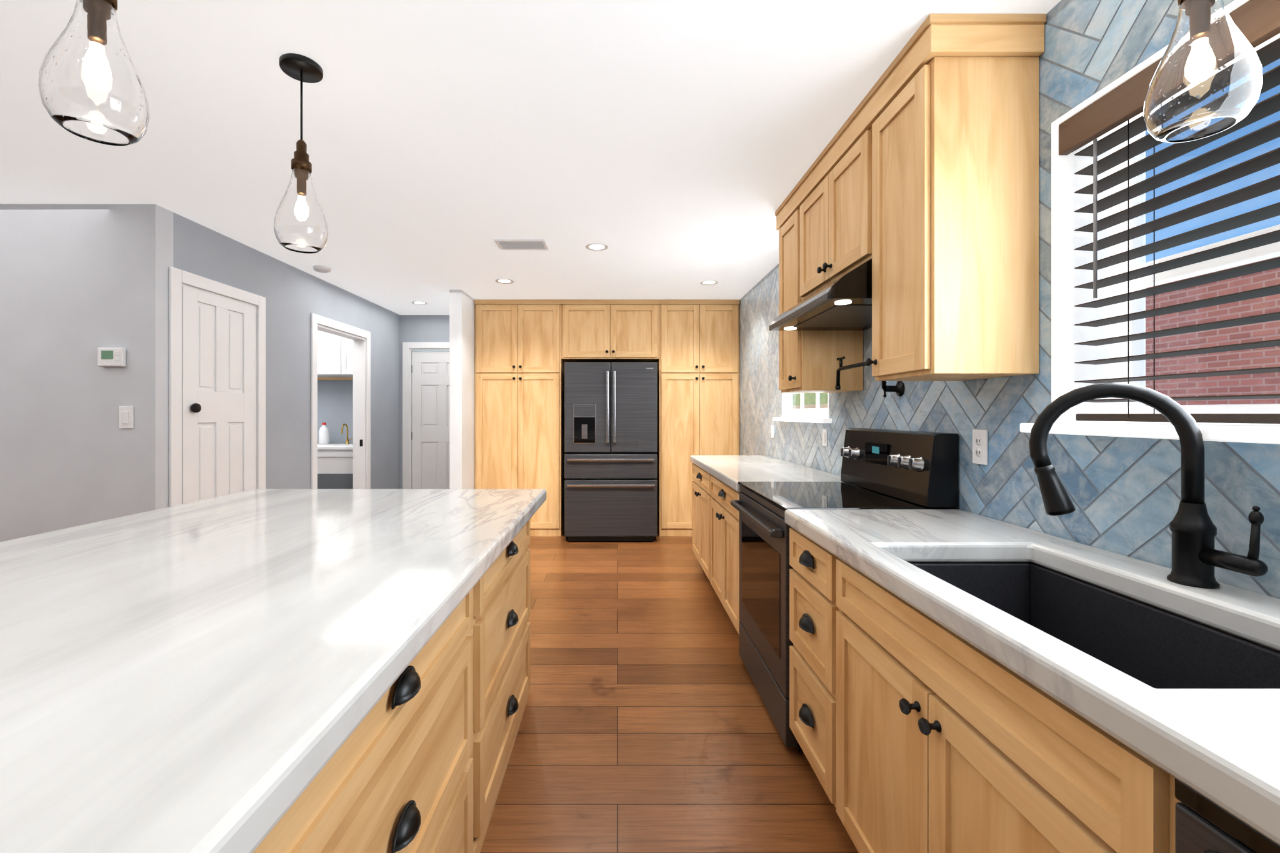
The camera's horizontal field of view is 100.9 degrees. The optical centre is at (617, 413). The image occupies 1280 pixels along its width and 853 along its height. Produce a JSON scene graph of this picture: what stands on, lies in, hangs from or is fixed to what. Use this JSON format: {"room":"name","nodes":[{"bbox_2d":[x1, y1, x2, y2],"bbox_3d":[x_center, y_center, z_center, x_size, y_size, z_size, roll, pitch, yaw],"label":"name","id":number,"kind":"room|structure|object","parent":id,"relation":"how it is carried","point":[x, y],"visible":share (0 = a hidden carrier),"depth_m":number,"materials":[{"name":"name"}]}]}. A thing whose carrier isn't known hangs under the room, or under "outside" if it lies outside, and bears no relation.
{"room":"kitchen","nodes":[
{"label":"kitchen","id":0,"kind":"room"},
{"bbox_2d":[0,204,173,541],"bbox_3d":[-5.045,0.045,3.020,4.910,2.440,0.120,0,0,0],"label":"wall","id":1,"kind":"structure","parent":0,"point":[80,284],"depth_m":2.96,"materials":[{"name":"grey paint"}]},
{"bbox_2d":[97,347,126,366],"bbox_3d":[-2.820,-0.315,2.944,0.140,0.104,0.030,0,0,0],"label":"thermostat","id":2,"kind":"object","parent":1,"relation":"attached to","point":[111,357],"visible":0.98,"depth_m":2.93,"materials":[{"name":"white plastic"}]},
{"bbox_2d":[118,406,133,428],"bbox_3d":[-2.750,0.021,2.954,0.080,0.124,0.010,0,0,0],"label":"switch plate","id":3,"kind":"object","parent":1,"relation":"attached to","point":[125,417],"visible":1,"depth_m":2.95,"materials":[{"name":"white plastic"}]},
{"bbox_2d":[173,212,399,488],"bbox_3d":[-2.650,0.045,4.685,0.120,2.440,3.210,0,0,0],"label":"wall","id":4,"kind":"structure","parent":0,"point":[295,297],"depth_m":4.23,"materials":[{"name":"grey paint"}]},
{"bbox_2d":[168,266,265,506],"bbox_3d":[-2.641,0.207,3.455,0.138,2.115,0.820,0,0,0],"label":"door frame","id":5,"kind":"structure","parent":4,"relation":"attached to","point":[177,277],"depth_m":3.12,"materials":[{"name":"white wood"}]},
{"bbox_2d":[181,285,254,504],"bbox_3d":[-2.584,0.247,3.456,0.072,2.020,0.626,0,0,0],"label":"door","id":6,"kind":"structure","parent":4,"relation":"in","point":[218,396],"depth_m":3.41,"materials":[{"name":"white wood"}]},
{"bbox_2d":[310,313,370,488],"bbox_3d":[-2.641,0.207,4.980,0.138,2.115,1.050,0,0,0],"label":"door frame","id":7,"kind":"structure","parent":4,"relation":"attached to","point":[361,405],"depth_m":5.41,"materials":[{"name":"white wood"}]},
{"bbox_2d":[360,439,362,446],"bbox_3d":[-2.630,0.240,4.980,0.040,1.640,0.859,0,0,0],"label":"hardware piece","id":8,"kind":"object","parent":4,"relation":"attached to","point":[360,442],"visible":0.33,"depth_m":5.41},
{"bbox_2d":[317,315,449,488],"bbox_3d":[-3.086,0.045,6.350,3.228,2.440,0.120,0,0,0],"label":"wall","id":9,"kind":"structure","parent":0,"point":[335,405],"depth_m":6.29,"materials":[{"name":"grey paint"}]},
{"bbox_2d":[317,330,347,377],"bbox_3d":[-3.470,-0.725,6.115,0.824,0.579,0.340,0,0,0],"label":"upper cabinet","id":10,"kind":"object","parent":9,"relation":"attached to","point":[335,357],"depth_m":5.95,"materials":[{"name":"white wood"}]},
{"bbox_2d":[347,338,353,377],"bbox_3d":[-2.958,-0.725,6.115,0.416,0.579,0.340,0,0,0],"label":"upper cabinet","id":11,"kind":"object","parent":9,"relation":"attached to","point":[350,342],"depth_m":5.95,"materials":[{"name":"white wood"}]},
{"bbox_2d":[402,342,449,488],"bbox_3d":[-2.090,0.207,6.341,0.930,2.115,0.138,0,0,0],"label":"door frame","id":12,"kind":"structure","parent":9,"relation":"attached to","point":[409,349],"depth_m":6.27,"materials":[{"name":"white wood"}]},
{"bbox_2d":[411,351,449,488],"bbox_3d":[-2.092,0.257,6.292,0.734,2.000,0.107,0,0,0],"label":"door","id":13,"kind":"structure","parent":9,"relation":"in","point":[430,432],"depth_m":6.31,"materials":[{"name":"white wood"}]},
{"bbox_2d":[449,289,474,488],"bbox_3d":[-1.532,0.045,5.645,0.116,2.440,1.290,0,0,0],"label":"wall","id":14,"kind":"structure","parent":0,"point":[461,389],"depth_m":5.00,"materials":[{"name":"white paint"}]},
{"bbox_2d":[0,0,1061,314],"bbox_3d":[-3.089,-1.225,1.500,8.821,0.100,10.000,0,0,0],"label":"ceiling","id":15,"kind":"structure","parent":0,"point":[667,149],"depth_m":2.18,"materials":[{"name":"white paint"}]},
{"bbox_2d":[38,0,149,146],"bbox_3d":[-1.040,-0.867,1.055,0.158,0.614,0.158,0,0,0],"label":"pendant light","id":16,"kind":"object","parent":15,"relation":"hanging from","point":[90,87],"visible":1,"depth_m":1.02,"materials":[{"name":"clear glass"}]},
{"bbox_2d":[273,53,328,253],"bbox_3d":[-1.065,-0.865,1.780,0.158,0.620,0.158,0,0,0],"label":"pendant light","id":17,"kind":"object","parent":15,"relation":"hanging from","point":[300,224],"visible":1,"depth_m":1.75,"materials":[{"name":"clear glass"}]},
{"bbox_2d":[313,265,331,273],"bbox_3d":[-2.370,-1.157,4.240,0.130,0.035,0.130,0,0,0],"label":"smoke detector","id":18,"kind":"object","parent":15,"relation":"attached to","point":[322,269],"visible":1,"depth_m":4.20,"materials":[{"name":"white plastic"}]},
{"bbox_2d":[411,301,427,304],"bbox_3d":[-2.100,-1.177,5.600,0.156,0.012,0.156,0,0,0],"label":"recessed light","id":19,"kind":"object","parent":15,"relation":"in","point":[419,302],"visible":0.96,"depth_m":5.59,"materials":[{"name":"white plastic"}]},
{"bbox_2d":[495,278,513,283],"bbox_3d":[-1.000,-1.177,4.680,0.156,0.012,0.156,0,0,0],"label":"recessed light","id":20,"kind":"object","parent":15,"relation":"in","point":[505,281],"visible":0.98,"depth_m":4.69,"materials":[{"name":"white plastic"}]},
{"bbox_2d":[493,238,548,249],"bbox_3d":[-0.660,-1.169,3.650,0.340,0.012,0.200,0,0,0],"label":"ceiling vent","id":21,"kind":"object","parent":15,"relation":"in","point":[521,244],"visible":1,"depth_m":3.63,"materials":[{"name":"white metal"}]},
{"bbox_2d":[585,243,608,250],"bbox_3d":[-0.145,-1.177,3.720,0.156,0.012,0.156,0,0,0],"label":"recessed light","id":22,"kind":"object","parent":15,"relation":"in","point":[597,247],"visible":1,"depth_m":3.72,"materials":[{"name":"white plastic"}]},
{"bbox_2d":[700,280,718,284],"bbox_3d":[0.820,-1.177,4.730,0.156,0.012,0.156,0,0,0],"label":"recessed light","id":23,"kind":"object","parent":15,"relation":"in","point":[708,282],"visible":1,"depth_m":4.73,"materials":[{"name":"white plastic"}]},
{"bbox_2d":[1143,0,1262,143],"bbox_3d":[1.150,-0.867,1.043,0.158,0.614,0.158,0,0,0],"label":"pendant light","id":24,"kind":"object","parent":15,"relation":"hanging from","point":[1206,80],"visible":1,"depth_m":1.00,"materials":[{"name":"clear glass"}]},
{"bbox_2d":[561,299,659,364],"bbox_3d":[-0.075,-0.869,5.737,1.008,0.608,0.703,0,0,0],"label":"upper cabinet","id":25,"kind":"object","parent":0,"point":[610,330],"visible":0.98,"depth_m":5.43,"materials":[{"name":"brown wood"}]},
{"bbox_2d":[480,530,858,852],"bbox_3d":[-3.089,1.315,1.500,8.821,0.100,10.000,0,0,0],"label":"floor","id":26,"kind":"structure","parent":0,"point":[647,725],"depth_m":2.10,"materials":[{"name":"brown wood"}]},
{"bbox_2d":[317,450,353,488],"bbox_3d":[-3.079,0.828,5.981,0.658,0.876,0.607,0,0,0],"label":"base cabinet","id":27,"kind":"object","parent":26,"relation":"on","point":[335,469],"visible":0.02,"depth_m":5.66,"materials":[{"name":"grey wood"}]},
{"bbox_2d":[317,443,353,449],"bbox_3d":[-3.650,0.372,5.982,1.800,0.034,0.605,0,0,0],"label":"countertop","id":28,"kind":"structure","parent":27,"relation":"on","point":[336,447],"depth_m":5.68,"materials":[{"name":"white stone"}]},
{"bbox_2d":[318,422,329,444],"bbox_3d":[-3.400,0.229,6.120,0.110,0.250,0.110,0,0,0],"label":"jug","id":29,"kind":"object","parent":28,"relation":"on","point":[324,434],"visible":1,"depth_m":6.08,"materials":[{"name":"white plastic"}]},
{"bbox_2d":[341,423,352,444],"bbox_3d":[-3.141,0.234,6.128,0.088,0.239,0.154,0,0,0],"label":"faucet","id":30,"kind":"object","parent":28,"relation":"on","point":[347,440],"visible":1,"depth_m":6.17,"materials":[{"name":"gold metal"}]},
{"bbox_2d":[252,519,529,852],"bbox_3d":[-1.006,0.835,0.795,1.288,0.860,3.190,0,0,0],"label":"kitchen island","id":31,"kind":"object","parent":26,"relation":"on","point":[417,762],"visible":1,"depth_m":1.17,"materials":[{"name":"brown wood"}]},
{"bbox_2d":[0,488,546,852],"bbox_3d":[-1.010,0.377,0.805,1.361,0.055,3.310,0,0,0],"label":"island countertop","id":32,"kind":"structure","parent":31,"relation":"on","point":[219,675],"depth_m":0.80,"materials":[{"name":"stone"}]},
{"bbox_2d":[474,299,565,536],"bbox_3d":[-1.026,0.046,5.737,0.892,2.438,0.703,0,0,0],"label":"pantry","id":33,"kind":"object","parent":26,"relation":"on","point":[519,402],"visible":0.9,"depth_m":5.43,"materials":[{"name":"brown wood"}]},
{"bbox_2d":[564,362,657,541],"bbox_3d":[-0.065,0.374,5.588,0.910,1.758,0.945,0,0,0],"label":"fridge","id":34,"kind":"object","parent":26,"relation":"on","point":[610,451],"visible":1,"depth_m":5.17,"materials":[{"name":"black metal"}]},
{"bbox_2d":[656,299,739,536],"bbox_3d":[0.844,0.046,5.737,0.827,2.438,0.703,0,0,0],"label":"pantry","id":35,"kind":"object","parent":26,"relation":"on","point":[698,386],"visible":0.92,"depth_m":5.43,"materials":[{"name":"brown wood"}]},
{"bbox_2d":[691,463,706,576],"bbox_3d":[0.942,0.835,3.978,0.632,0.860,0.944,0,0,0],"label":"base cabinet","id":36,"kind":"object","parent":26,"relation":"on","point":[699,475],"depth_m":4.02,"materials":[{"name":"brown wood"}]},
{"bbox_2d":[706,472,739,634],"bbox_3d":[0.942,0.835,3.174,0.632,0.860,0.944,0,0,0],"label":"base cabinet","id":37,"kind":"object","parent":26,"relation":"on","point":[715,531],"depth_m":3.10,"materials":[{"name":"brown wood"}]},
{"bbox_2d":[690,455,849,492],"bbox_3d":[0.934,0.377,3.576,0.648,0.055,1.748,0,0,0],"label":"countertop","id":38,"kind":"structure","parent":37,"relation":"on","point":[731,471],"depth_m":3.29,"materials":[{"name":"stone"}]},
{"bbox_2d":[789,527,821,785],"bbox_3d":[0.942,0.835,1.698,0.632,0.860,0.480,0,0,0],"label":"base cabinet","id":39,"kind":"object","parent":26,"relation":"on","point":[805,555],"depth_m":1.75,"materials":[{"name":"brown wood"}]},
{"bbox_2d":[730,428,958,752],"bbox_3d":[0.912,0.659,2.320,0.685,1.172,0.756,0,0,0],"label":"range","id":40,"kind":"object","parent":26,"relation":"on","point":[889,469],"visible":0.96,"depth_m":2.16,"materials":[{"name":"black metal"}]},
{"bbox_2d":[821,547,1279,852],"bbox_3d":[0.942,0.835,1.085,0.632,0.860,0.966,0,0,0],"label":"base cabinet","id":41,"kind":"object","parent":26,"relation":"on","point":[914,730],"depth_m":1.00,"materials":[{"name":"brown wood"}]},
{"bbox_2d":[784,509,1279,846],"bbox_3d":[0.934,0.377,0.669,0.648,0.055,2.538,0,0,0],"label":"countertop","id":42,"kind":"structure","parent":41,"relation":"on","point":[1220,748],"depth_m":0.90,"materials":[{"name":"stone"}]},
{"bbox_2d":[910,563,1279,688],"bbox_3d":[0.903,0.499,1.052,0.447,0.186,0.769,0,0,0],"label":"sink basin","id":43,"kind":"object","parent":42,"relation":"in","point":[1154,647],"visible":0.12,"depth_m":1.17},
{"bbox_2d":[1028,382,1268,588],"bbox_3d":[1.097,0.140,1.112,0.250,0.416,0.292,0,0,0],"label":"faucet","id":44,"kind":"object","parent":42,"relation":"on","point":[1197,557],"visible":1,"depth_m":1.08,"materials":[{"name":"black metal"}]},
{"bbox_2d":[1175,778,1279,852],"bbox_3d":[0.919,0.834,0.300,0.662,0.856,0.592,0,0,0],"label":"dishwasher","id":45,"kind":"object","parent":26,"relation":"on","point":[1204,824],"visible":0.58,"depth_m":0.56,"materials":[{"name":"black metal"}]},
{"bbox_2d":[739,0,1279,599],"bbox_3d":[1.290,0.045,1.500,0.063,2.440,10.000,0,0,0],"label":"wall","id":46,"kind":"structure","parent":0,"point":[1238,482],"depth_m":1.52,"materials":[{"name":"blue tile"}]},
{"bbox_2d":[771,425,774,438],"bbox_3d":[1.254,0.145,4.280,0.010,0.104,0.068,0,0,0],"label":"switch plate","id":47,"kind":"object","parent":46,"relation":"attached to","point":[772,431],"visible":0.98,"depth_m":4.26,"materials":[{"name":"white plastic"}]},
{"bbox_2d":[773,393,831,423],"bbox_3d":[1.266,-0.349,3.600,0.121,0.811,1.000,0,0,0],"label":"window","id":48,"kind":"structure","parent":46,"relation":"in","point":[817,414],"depth_m":3.64,"materials":[{"name":"white"}]},
{"bbox_2d":[775,183,863,393],"bbox_3d":[1.092,-0.647,2.876,0.332,1.054,0.348,0,0,0],"label":"upper cabinet","id":49,"kind":"object","parent":46,"relation":"attached to","point":[808,362],"depth_m":2.72,"materials":[{"name":"brown wood"}]},
{"bbox_2d":[768,258,871,330],"bbox_3d":[1.015,-0.499,2.321,0.484,0.156,0.755,0,0,0],"label":"range hood","id":50,"kind":"object","parent":46,"relation":"attached to","point":[844,302],"visible":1,"depth_m":2.17,"materials":[{"name":"black metal"}]},
{"bbox_2d":[822,428,827,446],"bbox_3d":[1.254,0.145,3.200,0.010,0.104,0.068,0,0,0],"label":"switch plate","id":51,"kind":"object","parent":46,"relation":"attached to","point":[824,437],"visible":1,"depth_m":3.19,"materials":[{"name":"white plastic"}]},
{"bbox_2d":[797,93,867,303],"bbox_3d":[1.092,-0.876,2.321,0.332,0.596,0.760,0,0,0],"label":"upper cabinet","id":52,"kind":"object","parent":46,"relation":"attached to","point":[832,194],"depth_m":2.26,"materials":[{"name":"brown wood"}]},
{"bbox_2d":[835,356,904,397],"bbox_3d":[1.174,-0.176,2.327,0.172,0.205,0.640,0,0,0],"label":"pot filler","id":53,"kind":"object","parent":46,"relation":"attached to","point":[898,388],"visible":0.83,"depth_m":2.37,"materials":[{"name":"black metal"}]},
{"bbox_2d":[862,13,1046,386],"bbox_3d":[1.092,-0.647,1.758,0.332,1.054,0.365,0,0,0],"label":"upper cabinet","id":54,"kind":"object","parent":46,"relation":"attached to","point":[919,182],"depth_m":1.57,"materials":[{"name":"brown wood"}]},
{"bbox_2d":[972,429,988,464],"bbox_3d":[1.254,0.115,1.830,0.010,0.120,0.072,0,0,0],"label":"electrical outlet","id":55,"kind":"object","parent":46,"relation":"attached to","point":[980,446],"visible":1,"depth_m":1.82,"materials":[{"name":"white plastic"}]},
{"bbox_2d":[1020,0,1279,444],"bbox_3d":[1.363,-0.395,0.892,0.315,0.901,1.385,0,0,0],"label":"window","id":56,"kind":"structure","parent":46,"relation":"in","point":[1066,277],"depth_m":1.52,"materials":[{"name":"white"}]},
{"bbox_2d":[1058,0,1279,423],"bbox_3d":[1.311,-0.404,0.892,0.094,0.848,1.245,0,0,0],"label":"window blinds","id":57,"kind":"object","parent":56,"relation":"attached to","point":[1257,22],"visible":0.88,"depth_m":1.25,"materials":[{"name":"brown wood"}]},
{"label":"outside","id":58,"kind":"structure","parent":0,"visible":0},
{"bbox_2d":[1145,256,1279,405],"bbox_3d":[7.150,-0.015,4.000,0.700,3.560,14.000,0,0,0],"label":"brick wall","id":59,"kind":"structure","parent":58,"point":[1179,317],"depth_m":6.14,"materials":[{"name":"red brick"}]},
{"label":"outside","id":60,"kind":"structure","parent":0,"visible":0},
{"bbox_2d":[792,393,828,408],"bbox_3d":[8.250,-1.485,25.600,2.500,6.500,28.800,0,0,0],"label":"garden","id":61,"kind":"object","parent":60,"point":[822,397],"depth_m":24.11,"materials":[{"name":"green plant"}]}
]}

